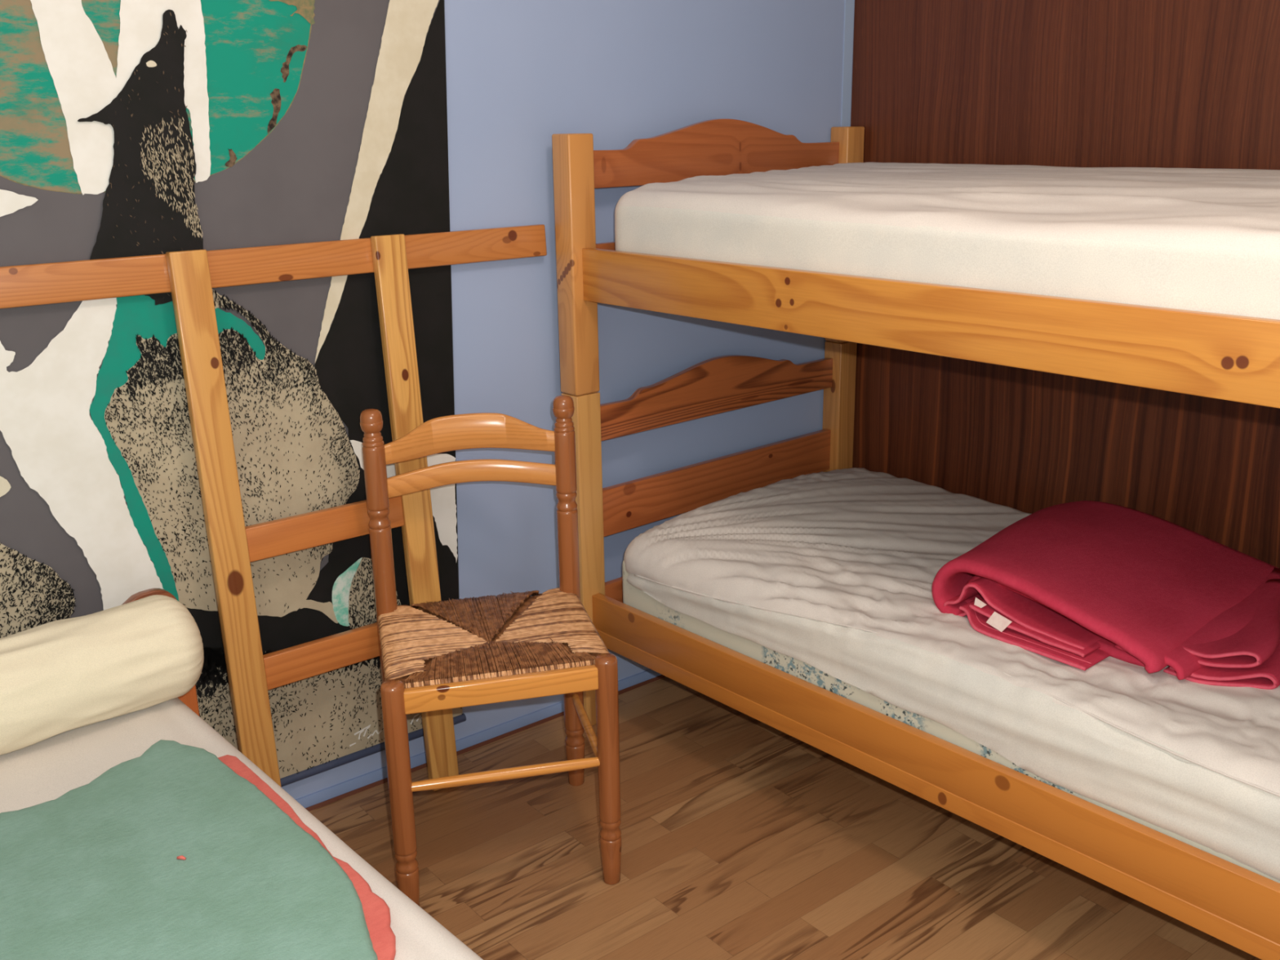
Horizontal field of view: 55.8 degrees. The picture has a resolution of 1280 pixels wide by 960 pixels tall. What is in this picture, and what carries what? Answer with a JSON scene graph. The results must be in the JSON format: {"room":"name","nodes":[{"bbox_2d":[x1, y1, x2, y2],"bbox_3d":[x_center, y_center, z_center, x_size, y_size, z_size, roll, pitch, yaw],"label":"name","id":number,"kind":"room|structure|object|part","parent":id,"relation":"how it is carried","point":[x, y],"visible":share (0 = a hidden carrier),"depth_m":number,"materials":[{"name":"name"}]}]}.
{"room":"bedroom","nodes":[
{"label":"bedroom","id":0,"kind":"room"},
{"bbox_2d":[281,0,854,799],"bbox_3d":[-0.884,-0.430,2.247,3.850,2.450,0.060,-14,21,-37],"label":"wall","id":1,"kind":"structure","parent":0,"point":[520,73],"depth_m":2.81,"materials":[{"name":"blue paint"}]},
{"bbox_2d":[0,0,466,786],"bbox_3d":[-1.094,-0.238,2.073,1.861,2.031,0.022,-14,21,-37],"label":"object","id":2,"kind":"object","parent":1,"relation":"attached to","point":[128,127],"visible":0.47,"depth_m":2.29,"materials":[{"name":"multicoloured paint"}]},
{"bbox_3d":[-1.110,0.733,2.337,1.779,0.019,0.019,-14,21,-37],"label":"rod","id":3,"kind":"part","parent":2,"relation":"part of","materials":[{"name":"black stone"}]},
{"bbox_2d":[295,669,662,808],"bbox_3d":[-0.805,0.724,2.595,3.548,0.023,0.010,-14,21,-37],"label":"baseboard","id":4,"kind":"structure","parent":1,"relation":"attached to","point":[322,795],"depth_m":2.90,"materials":[{"name":"blue paint"}]},
{"bbox_2d":[305,675,665,811],"bbox_3d":[-0.802,0.739,2.596,3.548,0.006,0.019,-14,21,-37],"label":"trim","id":5,"kind":"structure","parent":1,"relation":"attached to","point":[625,690],"depth_m":2.91,"materials":[{"name":"blue paint"}]},
{"bbox_2d":[840,0,853,126],"bbox_3d":[0.557,-0.787,3.310,0.034,2.420,0.004,-15,22,-39],"label":"trim","id":6,"kind":"structure","parent":1,"relation":"attached to","point":[849,4],"depth_m":3.21,"materials":[{"name":"blue paint"}]},
{"bbox_2d":[309,676,1261,959],"bbox_3d":[0.366,1.123,1.348,3.770,0.050,4.000,-15,22,-39],"label":"floor","id":7,"kind":"structure","parent":0,"point":[743,838],"depth_m":2.43,"materials":[{"name":"laminate"}]},
{"bbox_2d":[121,587,199,716],"bbox_3d":[-0.608,0.803,1.311,1.073,0.613,2.037,-15,22,-39],"label":"bed","id":8,"kind":"object","parent":7,"relation":"on","point":[189,699],"visible":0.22,"depth_m":2.28,"materials":[{"name":"brown wood"}]},
{"bbox_3d":[-1.275,0.438,1.994,1.057,0.283,0.020,-15,22,-39],"label":"headboard","id":9,"kind":"part","parent":8,"relation":"part of","materials":[{"name":"brown wood"}]},
{"bbox_3d":[-0.879,0.543,2.358,0.055,0.520,0.020,-15,22,-39],"label":"headboard post","id":10,"kind":"part","parent":8,"relation":"part of","materials":[{"name":"brown wood"}]},
{"bbox_2d":[0,697,483,959],"bbox_3d":[-0.609,0.733,1.286,0.947,0.182,1.942,-15,22,-39],"label":"mattress","id":11,"kind":"object","parent":8,"relation":"on","point":[44,771],"visible":0.34,"depth_m":1.91,"materials":[{"name":"white fabric"}]},
{"bbox_2d":[0,595,204,755],"bbox_3d":[-1.127,0.372,1.880,0.894,0.185,0.189,-16,22,-40],"label":"bolster","id":12,"kind":"object","parent":11,"relation":"on","point":[57,677],"visible":1,"depth_m":1.99,"materials":[{"name":"beige fabric"}]},
{"bbox_2d":[0,739,395,959],"bbox_3d":[-0.573,0.636,1.246,0.793,0.020,1.439,-14,21,-36],"label":"blanket","id":13,"kind":"object","parent":11,"relation":"on","point":[176,851],"visible":1,"depth_m":1.60,"materials":[{"name":"green fabric"}]},
{"bbox_2d":[0,224,546,791],"bbox_3d":[-0.794,0.171,2.367,1.584,1.225,0.125,-14,21,-37],"label":"ladder","id":14,"kind":"object","parent":7,"relation":"on","point":[191,276],"visible":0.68,"depth_m":2.40,"materials":[{"name":"brown wood"}]},
{"bbox_3d":[-0.833,-0.388,2.240,1.584,0.069,0.024,-14,17,-37],"label":"rail","id":15,"kind":"part","parent":14,"relation":"part of","materials":[{"name":"brown wood"}]},
{"bbox_2d":[360,395,621,906],"bbox_3d":[-0.299,0.324,2.401,0.445,0.899,0.457,-5,17,-14],"label":"chair","id":16,"kind":"object","parent":7,"relation":"on","point":[472,651],"visible":0.99,"depth_m":2.39,"materials":[{"name":"brown wood"}]},
{"bbox_3d":[-0.528,0.290,2.526,0.045,0.899,0.045,-5,17,-14],"label":"post","id":17,"kind":"part","parent":16,"relation":"part of","materials":[{"name":"brown wood"}]},
{"bbox_3d":[-0.440,0.594,2.229,0.043,0.483,0.043,-5,17,-14],"label":"leg","id":18,"kind":"part","parent":16,"relation":"part of","materials":[{"name":"brown wood"}]},
{"bbox_3d":[-0.301,0.312,2.410,0.425,0.038,0.400,-5,17,-14],"label":"rush seat","id":19,"kind":"part","parent":16,"relation":"part of","materials":[{"name":"wicker"}]},
{"bbox_3d":[-0.252,0.384,2.216,0.360,0.045,0.020,-5,17,-14],"label":"seat rail","id":20,"kind":"part","parent":16,"relation":"part of","materials":[{"name":"brown wood"}]},
{"bbox_3d":[-0.152,0.257,2.617,0.045,0.899,0.045,-5,17,-14],"label":"post","id":21,"kind":"part","parent":16,"relation":"part of","materials":[{"name":"brown wood"}]},
{"bbox_3d":[-0.060,0.560,2.321,0.043,0.483,0.043,-5,17,-14],"label":"leg","id":22,"kind":"part","parent":16,"relation":"part of","materials":[{"name":"brown wood"}]},
{"bbox_2d":[551,118,1279,959],"bbox_3d":[0.855,0.016,2.422,1.006,1.440,1.998,-15,22,-39],"label":"bunk bed","id":23,"kind":"object","parent":7,"relation":"on","point":[1220,356],"visible":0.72,"depth_m":2.36,"materials":[{"name":"brown wood"}]},
{"bbox_3d":[-0.142,-0.478,2.709,0.071,0.575,0.061,-15,22,-39],"label":"post","id":24,"kind":"part","parent":23,"relation":"part of","materials":[{"name":"brown wood"}]},
{"bbox_3d":[-0.131,0.200,2.913,0.070,0.838,0.060,-15,22,-39],"label":"post","id":25,"kind":"part","parent":23,"relation":"part of","materials":[{"name":"brown wood"}]},
{"bbox_3d":[0.203,-0.561,3.014,0.866,0.117,0.021,-15,22,-39],"label":"rail","id":26,"kind":"part","parent":23,"relation":"part of","materials":[{"name":"brown wood"}]},
{"bbox_3d":[0.216,0.234,3.252,0.866,0.120,0.021,-15,22,-39],"label":"rail","id":27,"kind":"part","parent":23,"relation":"part of","materials":[{"name":"brown wood"}]},
{"bbox_3d":[0.569,0.012,3.502,0.070,0.838,0.060,-15,22,-39],"label":"post","id":28,"kind":"part","parent":23,"relation":"part of","materials":[{"name":"brown wood"}]},
{"bbox_3d":[0.558,-0.666,3.298,0.071,0.575,0.061,-15,22,-39],"label":"post","id":29,"kind":"part","parent":23,"relation":"part of","materials":[{"name":"brown wood"}]},
{"bbox_3d":[0.502,-0.267,2.018,0.024,0.115,1.876,-15,22,-39],"label":"rail","id":30,"kind":"part","parent":23,"relation":"part of","materials":[{"name":"brown wood"}]},
{"bbox_3d":[0.515,0.526,2.255,0.024,0.122,1.876,-15,22,-39],"label":"rail","id":31,"kind":"part","parent":23,"relation":"part of","materials":[{"name":"brown wood"}]},
{"bbox_2d":[614,162,1279,319],"bbox_3d":[0.873,-0.452,2.253,0.896,0.225,1.849,-15,22,-39],"label":"mattress","id":32,"kind":"object","parent":23,"relation":"on","point":[1207,240],"visible":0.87,"depth_m":2.06,"materials":[{"name":"white fabric"}]},
{"bbox_2d":[622,467,1279,883],"bbox_3d":[0.885,0.311,2.476,0.909,0.258,1.853,-15,22,-39],"label":"mattress","id":33,"kind":"object","parent":23,"relation":"on","point":[823,580],"visible":0.77,"depth_m":2.29,"materials":[{"name":"white fabric"}]},
{"bbox_2d":[931,500,1279,689],"bbox_3d":[0.986,0.195,2.379,0.698,0.137,0.678,-15,22,-39],"label":"blanket","id":34,"kind":"object","parent":33,"relation":"on","point":[1079,584],"visible":1,"depth_m":2.27,"materials":[{"name":"red fabric"}]},
{"bbox_2d":[850,0,1279,568],"bbox_3d":[1.813,-0.406,2.019,0.060,2.450,3.678,-15,22,-39],"label":"wall","id":35,"kind":"structure","parent":0,"point":[1069,83],"depth_m":2.86,"materials":[{"name":"brown wood"}]}
]}

